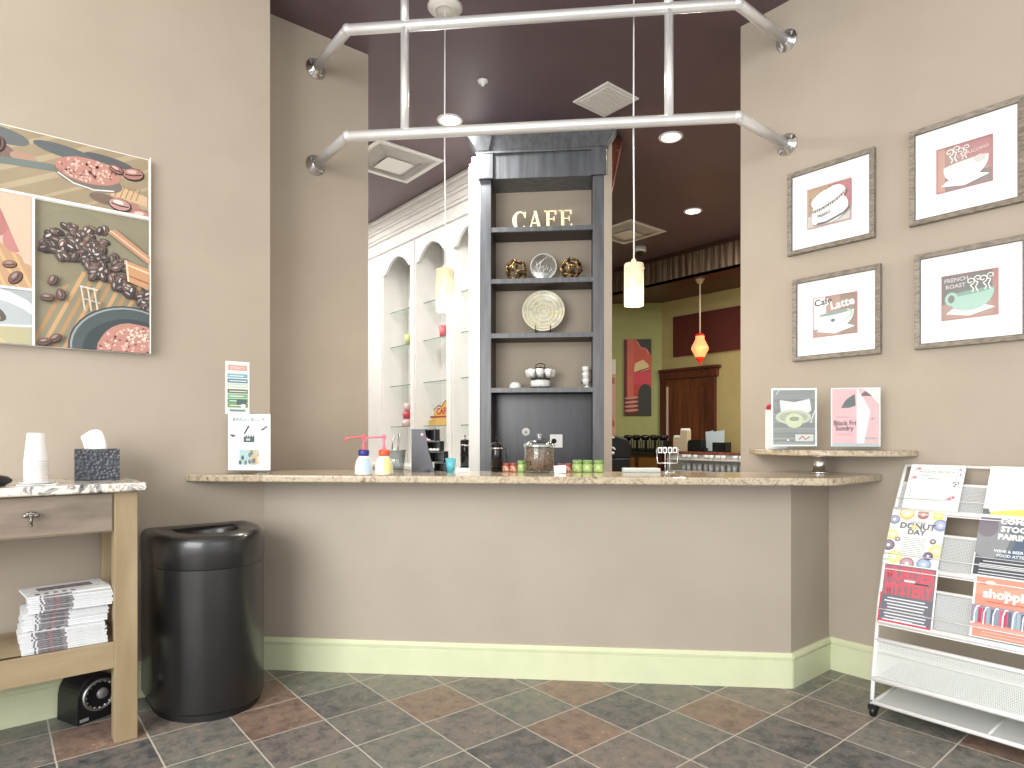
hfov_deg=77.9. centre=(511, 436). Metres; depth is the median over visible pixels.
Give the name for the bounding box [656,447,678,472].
wire stand
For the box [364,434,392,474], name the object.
pump bottle
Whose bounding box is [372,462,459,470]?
countertop
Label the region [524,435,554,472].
glass jar
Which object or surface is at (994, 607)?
flyer
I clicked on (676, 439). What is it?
paper bag
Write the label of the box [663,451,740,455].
countertop
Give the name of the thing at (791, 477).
countertop
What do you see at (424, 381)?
glass shelf
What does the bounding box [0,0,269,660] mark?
wall
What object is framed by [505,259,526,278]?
ornament
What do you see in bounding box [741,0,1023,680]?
wall
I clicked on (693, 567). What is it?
wall
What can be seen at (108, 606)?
newspaper
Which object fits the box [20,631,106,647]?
newspaper
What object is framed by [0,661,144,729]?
baseboard
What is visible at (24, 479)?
paper cup
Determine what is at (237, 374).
flyer
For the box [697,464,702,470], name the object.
glass tumbler
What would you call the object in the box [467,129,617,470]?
bookcase
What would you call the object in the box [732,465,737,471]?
glass tumbler
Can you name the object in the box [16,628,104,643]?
newspaper
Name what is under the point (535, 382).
carousel
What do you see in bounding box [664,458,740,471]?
shelf
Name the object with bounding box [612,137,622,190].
trim
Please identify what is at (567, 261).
ornament
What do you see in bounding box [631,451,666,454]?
countertop
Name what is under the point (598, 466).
candy jar
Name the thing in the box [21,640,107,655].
newspaper
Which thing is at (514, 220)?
letter
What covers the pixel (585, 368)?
mug
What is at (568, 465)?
candy jar
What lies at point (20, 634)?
newspaper
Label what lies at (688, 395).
door
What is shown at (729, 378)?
wall
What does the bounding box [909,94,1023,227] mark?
framed print
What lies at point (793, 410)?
sign holder
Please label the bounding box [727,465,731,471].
glass tumbler
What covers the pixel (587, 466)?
candy jar
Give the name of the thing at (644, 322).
wall
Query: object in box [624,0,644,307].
pendant lamp
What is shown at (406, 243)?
display cabinet
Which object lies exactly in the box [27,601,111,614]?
newspaper
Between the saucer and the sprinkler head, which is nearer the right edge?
the sprinkler head
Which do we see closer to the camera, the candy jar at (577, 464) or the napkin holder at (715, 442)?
the candy jar at (577, 464)
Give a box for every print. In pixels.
[0,123,150,354]
[624,339,650,414]
[787,146,875,256]
[792,263,881,361]
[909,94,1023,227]
[914,234,1023,349]
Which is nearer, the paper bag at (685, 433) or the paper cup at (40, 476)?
the paper cup at (40, 476)
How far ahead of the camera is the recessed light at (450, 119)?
5.05 m
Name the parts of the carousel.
dish, frame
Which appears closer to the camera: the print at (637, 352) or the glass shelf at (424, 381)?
the glass shelf at (424, 381)
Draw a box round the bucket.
[389,433,406,470]
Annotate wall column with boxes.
[604,140,611,471]
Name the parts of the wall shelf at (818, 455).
support post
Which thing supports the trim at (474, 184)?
attached to the bookcase at (528, 173)
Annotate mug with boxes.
[582,366,589,371]
[582,372,589,377]
[582,378,589,384]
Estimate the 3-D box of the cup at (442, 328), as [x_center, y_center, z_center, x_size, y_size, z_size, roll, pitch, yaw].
[-0.746,-1.136,6.832,0.090,0.130,0.090,0,0,-40]
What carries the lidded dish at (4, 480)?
on the console table
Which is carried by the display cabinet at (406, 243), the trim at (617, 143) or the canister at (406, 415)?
the canister at (406, 415)
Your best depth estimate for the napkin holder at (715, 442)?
8.67 m
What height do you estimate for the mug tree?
0.182 m
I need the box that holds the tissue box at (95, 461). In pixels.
[74,430,119,480]
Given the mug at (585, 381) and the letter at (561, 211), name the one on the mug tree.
the mug at (585, 381)
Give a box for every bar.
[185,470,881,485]
[663,451,740,471]
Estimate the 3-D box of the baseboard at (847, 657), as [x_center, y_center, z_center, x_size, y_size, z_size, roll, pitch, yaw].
[3.369,1.191,1.544,0.021,0.178,5.084,0,0,-40]
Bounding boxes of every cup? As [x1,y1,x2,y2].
[23,433,49,461]
[23,461,48,464]
[23,464,48,466]
[23,467,49,469]
[23,469,48,472]
[23,472,48,475]
[23,475,48,478]
[23,478,49,480]
[23,480,48,482]
[404,334,409,345]
[439,325,445,337]
[445,458,455,471]
[528,369,535,376]
[536,368,544,375]
[544,369,553,376]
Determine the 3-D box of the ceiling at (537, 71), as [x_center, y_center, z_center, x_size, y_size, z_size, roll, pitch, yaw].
[-0.036,-2.580,5.551,7.820,0.080,7.800,0,0,-40]
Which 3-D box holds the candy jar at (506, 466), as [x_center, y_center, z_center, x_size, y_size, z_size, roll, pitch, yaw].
[-0.032,0.168,3.489,0.042,0.048,0.041,0,0,5]
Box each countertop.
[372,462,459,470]
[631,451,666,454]
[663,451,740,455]
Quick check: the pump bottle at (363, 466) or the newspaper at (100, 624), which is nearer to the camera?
the newspaper at (100, 624)
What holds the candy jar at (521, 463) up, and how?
on the countertop at (791, 477)
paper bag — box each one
[673,435,679,450]
[680,428,690,450]
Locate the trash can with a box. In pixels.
[140,520,264,722]
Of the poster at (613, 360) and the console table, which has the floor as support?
the console table
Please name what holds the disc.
on the bookcase at (528, 173)
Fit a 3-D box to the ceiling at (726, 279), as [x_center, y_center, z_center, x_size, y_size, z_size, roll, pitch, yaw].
[3.577,-2.200,8.540,1.800,0.040,7.800,0,0,-40]
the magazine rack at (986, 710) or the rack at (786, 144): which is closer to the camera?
the magazine rack at (986, 710)
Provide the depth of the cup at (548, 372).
5.27 m
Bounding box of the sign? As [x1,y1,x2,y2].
[429,400,445,425]
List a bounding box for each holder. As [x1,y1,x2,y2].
[228,414,272,473]
[703,430,730,451]
[765,404,787,448]
[769,387,816,449]
[831,387,879,446]
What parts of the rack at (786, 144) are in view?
rail, rail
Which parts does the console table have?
knob, drawer, shelf rail, apron frame, leg, leg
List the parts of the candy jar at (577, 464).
lid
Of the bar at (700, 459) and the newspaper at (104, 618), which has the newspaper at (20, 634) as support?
the newspaper at (104, 618)
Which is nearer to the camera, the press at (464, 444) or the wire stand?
the wire stand
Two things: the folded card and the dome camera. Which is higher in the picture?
the dome camera
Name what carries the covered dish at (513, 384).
on the bookcase at (528, 173)
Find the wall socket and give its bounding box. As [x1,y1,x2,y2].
[550,434,562,447]
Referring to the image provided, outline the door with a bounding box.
[658,364,720,450]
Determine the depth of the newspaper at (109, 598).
2.57 m
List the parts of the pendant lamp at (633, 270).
lamp shade, cord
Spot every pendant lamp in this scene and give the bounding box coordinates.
[427,0,462,312]
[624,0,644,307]
[691,278,708,364]
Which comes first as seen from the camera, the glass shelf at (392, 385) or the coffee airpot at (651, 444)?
the glass shelf at (392, 385)
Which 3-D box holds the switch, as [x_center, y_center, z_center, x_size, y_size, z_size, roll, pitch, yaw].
[0.122,-0.045,5.541,0.072,0.072,0.022,0,0,5]
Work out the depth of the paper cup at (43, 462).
2.50 m
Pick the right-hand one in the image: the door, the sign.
the door
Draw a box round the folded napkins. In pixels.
[453,468,471,472]
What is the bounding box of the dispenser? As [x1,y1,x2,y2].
[411,429,447,471]
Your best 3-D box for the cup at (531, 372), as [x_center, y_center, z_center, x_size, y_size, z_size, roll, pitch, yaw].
[0.164,-0.536,5.296,0.066,0.062,0.070,0,0,22]
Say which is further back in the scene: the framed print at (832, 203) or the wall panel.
the wall panel
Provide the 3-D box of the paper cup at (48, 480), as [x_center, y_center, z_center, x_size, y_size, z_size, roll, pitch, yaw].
[-1.903,0.129,2.533,0.086,0.114,0.086,0,0,-40]
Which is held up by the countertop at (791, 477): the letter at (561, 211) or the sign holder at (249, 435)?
the sign holder at (249, 435)
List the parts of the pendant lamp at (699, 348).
rod, lamp shade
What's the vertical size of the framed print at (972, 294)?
0.470 m
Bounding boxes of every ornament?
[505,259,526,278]
[560,257,582,276]
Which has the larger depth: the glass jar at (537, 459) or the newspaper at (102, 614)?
the glass jar at (537, 459)
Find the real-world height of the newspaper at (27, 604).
0.008 m
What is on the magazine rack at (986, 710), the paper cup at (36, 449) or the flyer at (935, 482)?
the flyer at (935, 482)
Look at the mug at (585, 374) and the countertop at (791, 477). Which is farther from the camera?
the mug at (585, 374)
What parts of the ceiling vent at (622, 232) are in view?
plate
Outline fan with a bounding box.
[57,671,110,726]
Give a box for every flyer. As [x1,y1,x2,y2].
[225,361,249,413]
[877,562,937,631]
[882,509,947,569]
[902,464,966,511]
[969,575,1023,646]
[971,514,1023,580]
[982,466,1023,516]
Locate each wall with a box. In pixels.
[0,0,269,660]
[264,482,828,652]
[270,14,367,469]
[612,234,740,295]
[612,303,661,439]
[662,287,740,450]
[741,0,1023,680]
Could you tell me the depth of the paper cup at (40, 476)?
2.50 m
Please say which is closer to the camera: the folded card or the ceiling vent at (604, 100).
the folded card
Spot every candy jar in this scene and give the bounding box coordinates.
[502,463,509,471]
[510,463,516,471]
[517,460,525,471]
[564,463,570,471]
[572,460,581,471]
[582,460,592,471]
[593,460,603,471]
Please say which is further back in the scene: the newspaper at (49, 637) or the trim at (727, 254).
the trim at (727, 254)
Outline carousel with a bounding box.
[525,363,555,387]
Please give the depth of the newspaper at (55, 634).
2.55 m
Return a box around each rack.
[305,0,797,175]
[868,464,1023,749]
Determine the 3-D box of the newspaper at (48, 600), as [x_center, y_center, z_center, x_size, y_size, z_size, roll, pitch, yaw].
[-1.852,0.653,2.652,0.285,0.008,0.200,0,0,-38]
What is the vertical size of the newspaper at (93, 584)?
0.008 m
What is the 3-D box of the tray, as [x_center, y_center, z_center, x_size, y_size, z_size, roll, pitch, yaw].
[0.703,0.180,3.449,0.200,0.022,0.080,0,0,5]
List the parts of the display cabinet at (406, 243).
cornice, cornice, cornice, cornice, cornice, cornice, cornice, panel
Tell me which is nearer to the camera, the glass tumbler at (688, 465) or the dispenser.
the dispenser
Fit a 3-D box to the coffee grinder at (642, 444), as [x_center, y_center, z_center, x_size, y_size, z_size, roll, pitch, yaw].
[2.039,0.092,9.682,0.195,0.255,0.160,0,0,-40]
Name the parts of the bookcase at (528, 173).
shelf, shelf, shelf, shelf, crown, panel, panel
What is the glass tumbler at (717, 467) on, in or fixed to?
on the bar at (700, 459)
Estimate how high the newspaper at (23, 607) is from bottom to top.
0.008 m
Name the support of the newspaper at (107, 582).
on the newspaper at (48, 600)
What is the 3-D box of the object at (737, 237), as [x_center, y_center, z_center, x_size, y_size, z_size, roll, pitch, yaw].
[2.915,-2.360,7.992,0.160,0.360,7.800,0,0,-40]
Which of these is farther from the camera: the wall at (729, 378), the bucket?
the wall at (729, 378)
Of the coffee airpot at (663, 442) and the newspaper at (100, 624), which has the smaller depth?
the newspaper at (100, 624)
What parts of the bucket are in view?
handle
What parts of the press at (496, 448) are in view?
handle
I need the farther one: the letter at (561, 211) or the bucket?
the letter at (561, 211)
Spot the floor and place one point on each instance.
(299, 719)
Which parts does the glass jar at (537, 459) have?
lid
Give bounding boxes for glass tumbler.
[686,463,690,469]
[692,464,696,470]
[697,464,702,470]
[703,464,708,470]
[708,464,713,471]
[715,464,719,471]
[720,465,725,471]
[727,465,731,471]
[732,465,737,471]
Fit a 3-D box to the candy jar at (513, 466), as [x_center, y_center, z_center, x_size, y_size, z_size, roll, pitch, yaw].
[0.008,0.168,3.485,0.042,0.048,0.041,0,0,5]
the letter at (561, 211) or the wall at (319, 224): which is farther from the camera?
the letter at (561, 211)
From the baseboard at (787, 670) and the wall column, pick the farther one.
the wall column
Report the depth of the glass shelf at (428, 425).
7.05 m
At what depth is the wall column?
5.20 m
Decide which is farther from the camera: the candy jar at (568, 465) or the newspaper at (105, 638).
the candy jar at (568, 465)
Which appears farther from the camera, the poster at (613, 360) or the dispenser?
the poster at (613, 360)
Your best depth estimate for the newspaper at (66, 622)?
2.57 m
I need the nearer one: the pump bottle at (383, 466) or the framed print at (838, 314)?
the pump bottle at (383, 466)
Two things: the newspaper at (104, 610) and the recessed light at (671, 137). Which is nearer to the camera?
the newspaper at (104, 610)
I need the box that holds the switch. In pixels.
[522,428,529,435]
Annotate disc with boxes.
[530,253,556,277]
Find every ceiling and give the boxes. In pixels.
[270,0,788,268]
[612,263,740,303]
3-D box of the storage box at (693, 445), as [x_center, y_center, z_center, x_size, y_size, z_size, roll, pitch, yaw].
[2.631,0.122,8.977,0.160,0.165,0.220,0,0,-40]
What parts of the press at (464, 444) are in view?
frame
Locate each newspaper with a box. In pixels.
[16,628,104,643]
[17,620,104,636]
[18,615,106,630]
[18,624,104,638]
[19,578,110,599]
[19,613,106,627]
[19,633,105,649]
[20,604,107,616]
[20,605,107,619]
[20,609,107,623]
[20,623,106,640]
[20,627,106,645]
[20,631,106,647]
[21,617,106,632]
[21,634,107,651]
[21,637,107,654]
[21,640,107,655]
[23,610,108,625]
[24,606,108,620]
[26,595,111,607]
[27,581,111,601]
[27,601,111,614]
[28,590,112,603]
[28,596,112,610]
[28,599,112,612]
[29,593,112,605]
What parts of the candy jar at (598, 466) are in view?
lid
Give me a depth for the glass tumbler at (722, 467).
8.36 m
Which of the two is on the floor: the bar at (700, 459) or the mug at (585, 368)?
the bar at (700, 459)
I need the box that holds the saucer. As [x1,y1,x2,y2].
[16,481,58,485]
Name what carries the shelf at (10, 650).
attached to the console table
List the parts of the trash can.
lid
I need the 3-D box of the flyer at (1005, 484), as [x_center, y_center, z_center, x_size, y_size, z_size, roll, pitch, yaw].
[2.211,0.238,2.762,0.138,0.210,0.228,0,0,-40]
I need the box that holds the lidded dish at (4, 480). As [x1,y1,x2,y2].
[0,475,12,485]
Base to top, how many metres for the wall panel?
0.635 m
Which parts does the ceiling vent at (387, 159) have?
plate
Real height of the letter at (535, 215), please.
0.152 m
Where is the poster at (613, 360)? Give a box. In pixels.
[612,359,615,436]
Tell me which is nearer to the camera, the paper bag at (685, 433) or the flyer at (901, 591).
the flyer at (901, 591)
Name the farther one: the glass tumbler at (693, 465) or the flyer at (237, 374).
the glass tumbler at (693, 465)
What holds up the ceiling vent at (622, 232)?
in the ceiling at (537, 71)
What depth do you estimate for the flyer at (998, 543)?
2.70 m
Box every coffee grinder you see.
[623,435,631,441]
[629,435,640,450]
[638,435,649,451]
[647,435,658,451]
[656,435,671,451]
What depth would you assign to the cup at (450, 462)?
3.46 m
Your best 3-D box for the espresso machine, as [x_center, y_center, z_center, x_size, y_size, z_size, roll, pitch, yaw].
[1.464,0.632,8.942,0.422,1.296,0.338,0,0,5]
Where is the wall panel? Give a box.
[673,305,740,356]
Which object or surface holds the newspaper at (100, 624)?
on the newspaper at (55, 634)
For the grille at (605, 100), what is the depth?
4.74 m
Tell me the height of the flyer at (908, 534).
0.244 m
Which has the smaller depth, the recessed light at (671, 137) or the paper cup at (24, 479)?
the paper cup at (24, 479)
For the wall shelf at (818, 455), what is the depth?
3.20 m
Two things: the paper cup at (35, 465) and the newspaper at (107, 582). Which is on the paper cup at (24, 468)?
the paper cup at (35, 465)
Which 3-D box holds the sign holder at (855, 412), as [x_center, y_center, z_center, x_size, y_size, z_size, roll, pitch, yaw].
[1.756,-0.094,3.237,0.235,0.320,0.080,0,0,12]
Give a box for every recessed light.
[437,113,462,125]
[658,131,683,142]
[683,208,702,214]
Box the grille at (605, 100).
[580,86,632,114]
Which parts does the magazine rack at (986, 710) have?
frame, panel, panel, panel, panel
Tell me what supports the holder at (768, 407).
on the wall shelf at (818, 455)
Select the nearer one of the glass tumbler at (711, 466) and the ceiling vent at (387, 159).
the ceiling vent at (387, 159)
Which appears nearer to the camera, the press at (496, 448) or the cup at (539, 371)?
the press at (496, 448)
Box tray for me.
[622,468,660,472]
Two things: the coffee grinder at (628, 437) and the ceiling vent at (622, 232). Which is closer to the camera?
the ceiling vent at (622, 232)
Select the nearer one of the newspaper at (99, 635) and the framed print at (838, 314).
the newspaper at (99, 635)
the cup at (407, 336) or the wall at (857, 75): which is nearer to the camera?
the wall at (857, 75)
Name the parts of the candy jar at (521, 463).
lid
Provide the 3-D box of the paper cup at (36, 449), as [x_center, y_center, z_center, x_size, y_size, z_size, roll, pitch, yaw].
[-1.903,0.041,2.533,0.086,0.114,0.086,0,0,-40]
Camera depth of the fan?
2.85 m
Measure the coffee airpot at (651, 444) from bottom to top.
0.255 m
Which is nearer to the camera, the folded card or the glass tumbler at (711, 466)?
the folded card
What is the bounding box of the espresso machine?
[612,436,630,471]
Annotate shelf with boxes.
[0,622,112,660]
[391,384,409,387]
[423,380,445,383]
[428,425,445,426]
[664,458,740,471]
[749,448,918,473]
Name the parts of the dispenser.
panel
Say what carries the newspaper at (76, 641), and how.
on the newspaper at (105, 638)
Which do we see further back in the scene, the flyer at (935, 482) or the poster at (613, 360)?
the poster at (613, 360)
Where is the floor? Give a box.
[0,669,1023,767]
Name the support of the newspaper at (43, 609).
on the newspaper at (110, 602)
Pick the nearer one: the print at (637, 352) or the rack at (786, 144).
the rack at (786, 144)
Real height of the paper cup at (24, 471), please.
0.114 m
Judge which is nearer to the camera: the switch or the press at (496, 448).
the press at (496, 448)
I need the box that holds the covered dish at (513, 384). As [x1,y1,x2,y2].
[509,382,521,387]
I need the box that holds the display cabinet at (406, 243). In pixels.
[368,168,468,470]
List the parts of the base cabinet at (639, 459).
door, door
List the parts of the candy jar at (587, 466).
lid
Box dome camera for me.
[635,245,645,255]
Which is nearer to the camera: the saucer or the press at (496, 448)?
the saucer
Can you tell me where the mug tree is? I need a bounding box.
[581,366,591,386]
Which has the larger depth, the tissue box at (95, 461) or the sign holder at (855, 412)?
the sign holder at (855, 412)
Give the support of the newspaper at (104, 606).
on the newspaper at (108, 606)
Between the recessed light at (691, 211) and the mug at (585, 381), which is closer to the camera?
the mug at (585, 381)
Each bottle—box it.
[344,434,372,474]
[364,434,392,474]
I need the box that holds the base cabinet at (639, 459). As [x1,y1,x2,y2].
[629,451,666,470]
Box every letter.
[512,211,525,226]
[530,211,539,226]
[544,210,556,225]
[559,210,571,225]
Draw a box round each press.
[460,435,468,467]
[491,438,506,471]
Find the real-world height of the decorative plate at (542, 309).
0.358 m
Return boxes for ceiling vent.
[368,140,443,182]
[573,81,638,116]
[612,219,665,243]
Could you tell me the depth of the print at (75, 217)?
2.91 m
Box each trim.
[469,157,479,470]
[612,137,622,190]
[612,239,740,292]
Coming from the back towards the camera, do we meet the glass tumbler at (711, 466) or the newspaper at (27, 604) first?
the glass tumbler at (711, 466)
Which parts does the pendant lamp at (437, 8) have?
lamp shade, cord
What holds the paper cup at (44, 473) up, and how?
on the paper cup at (40, 476)
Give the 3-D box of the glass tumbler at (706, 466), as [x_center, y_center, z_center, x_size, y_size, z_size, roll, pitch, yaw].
[2.638,0.416,8.601,0.072,0.095,0.072,0,0,-40]
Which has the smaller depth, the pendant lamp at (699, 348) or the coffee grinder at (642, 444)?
the pendant lamp at (699, 348)
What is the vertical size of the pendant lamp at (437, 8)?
1.795 m
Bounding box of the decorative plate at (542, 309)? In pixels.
[522,290,564,330]
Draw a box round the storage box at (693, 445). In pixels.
[688,440,705,451]
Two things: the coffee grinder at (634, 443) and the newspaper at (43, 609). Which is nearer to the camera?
the newspaper at (43, 609)
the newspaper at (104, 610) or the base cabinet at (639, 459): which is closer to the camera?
the newspaper at (104, 610)
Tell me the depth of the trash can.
2.86 m
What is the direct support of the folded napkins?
on the countertop at (791, 477)
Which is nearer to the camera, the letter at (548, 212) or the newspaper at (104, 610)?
the newspaper at (104, 610)
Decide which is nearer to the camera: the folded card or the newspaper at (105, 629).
the newspaper at (105, 629)
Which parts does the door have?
panel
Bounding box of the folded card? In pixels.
[554,465,565,473]
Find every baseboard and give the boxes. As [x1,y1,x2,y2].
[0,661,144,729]
[264,636,830,688]
[830,636,1022,691]
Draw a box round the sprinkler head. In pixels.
[477,78,487,86]
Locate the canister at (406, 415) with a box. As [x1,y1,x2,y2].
[402,403,409,425]
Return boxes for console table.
[0,477,147,742]
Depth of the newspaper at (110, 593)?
2.57 m
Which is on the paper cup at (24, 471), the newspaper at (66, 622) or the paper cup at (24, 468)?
the paper cup at (24, 468)

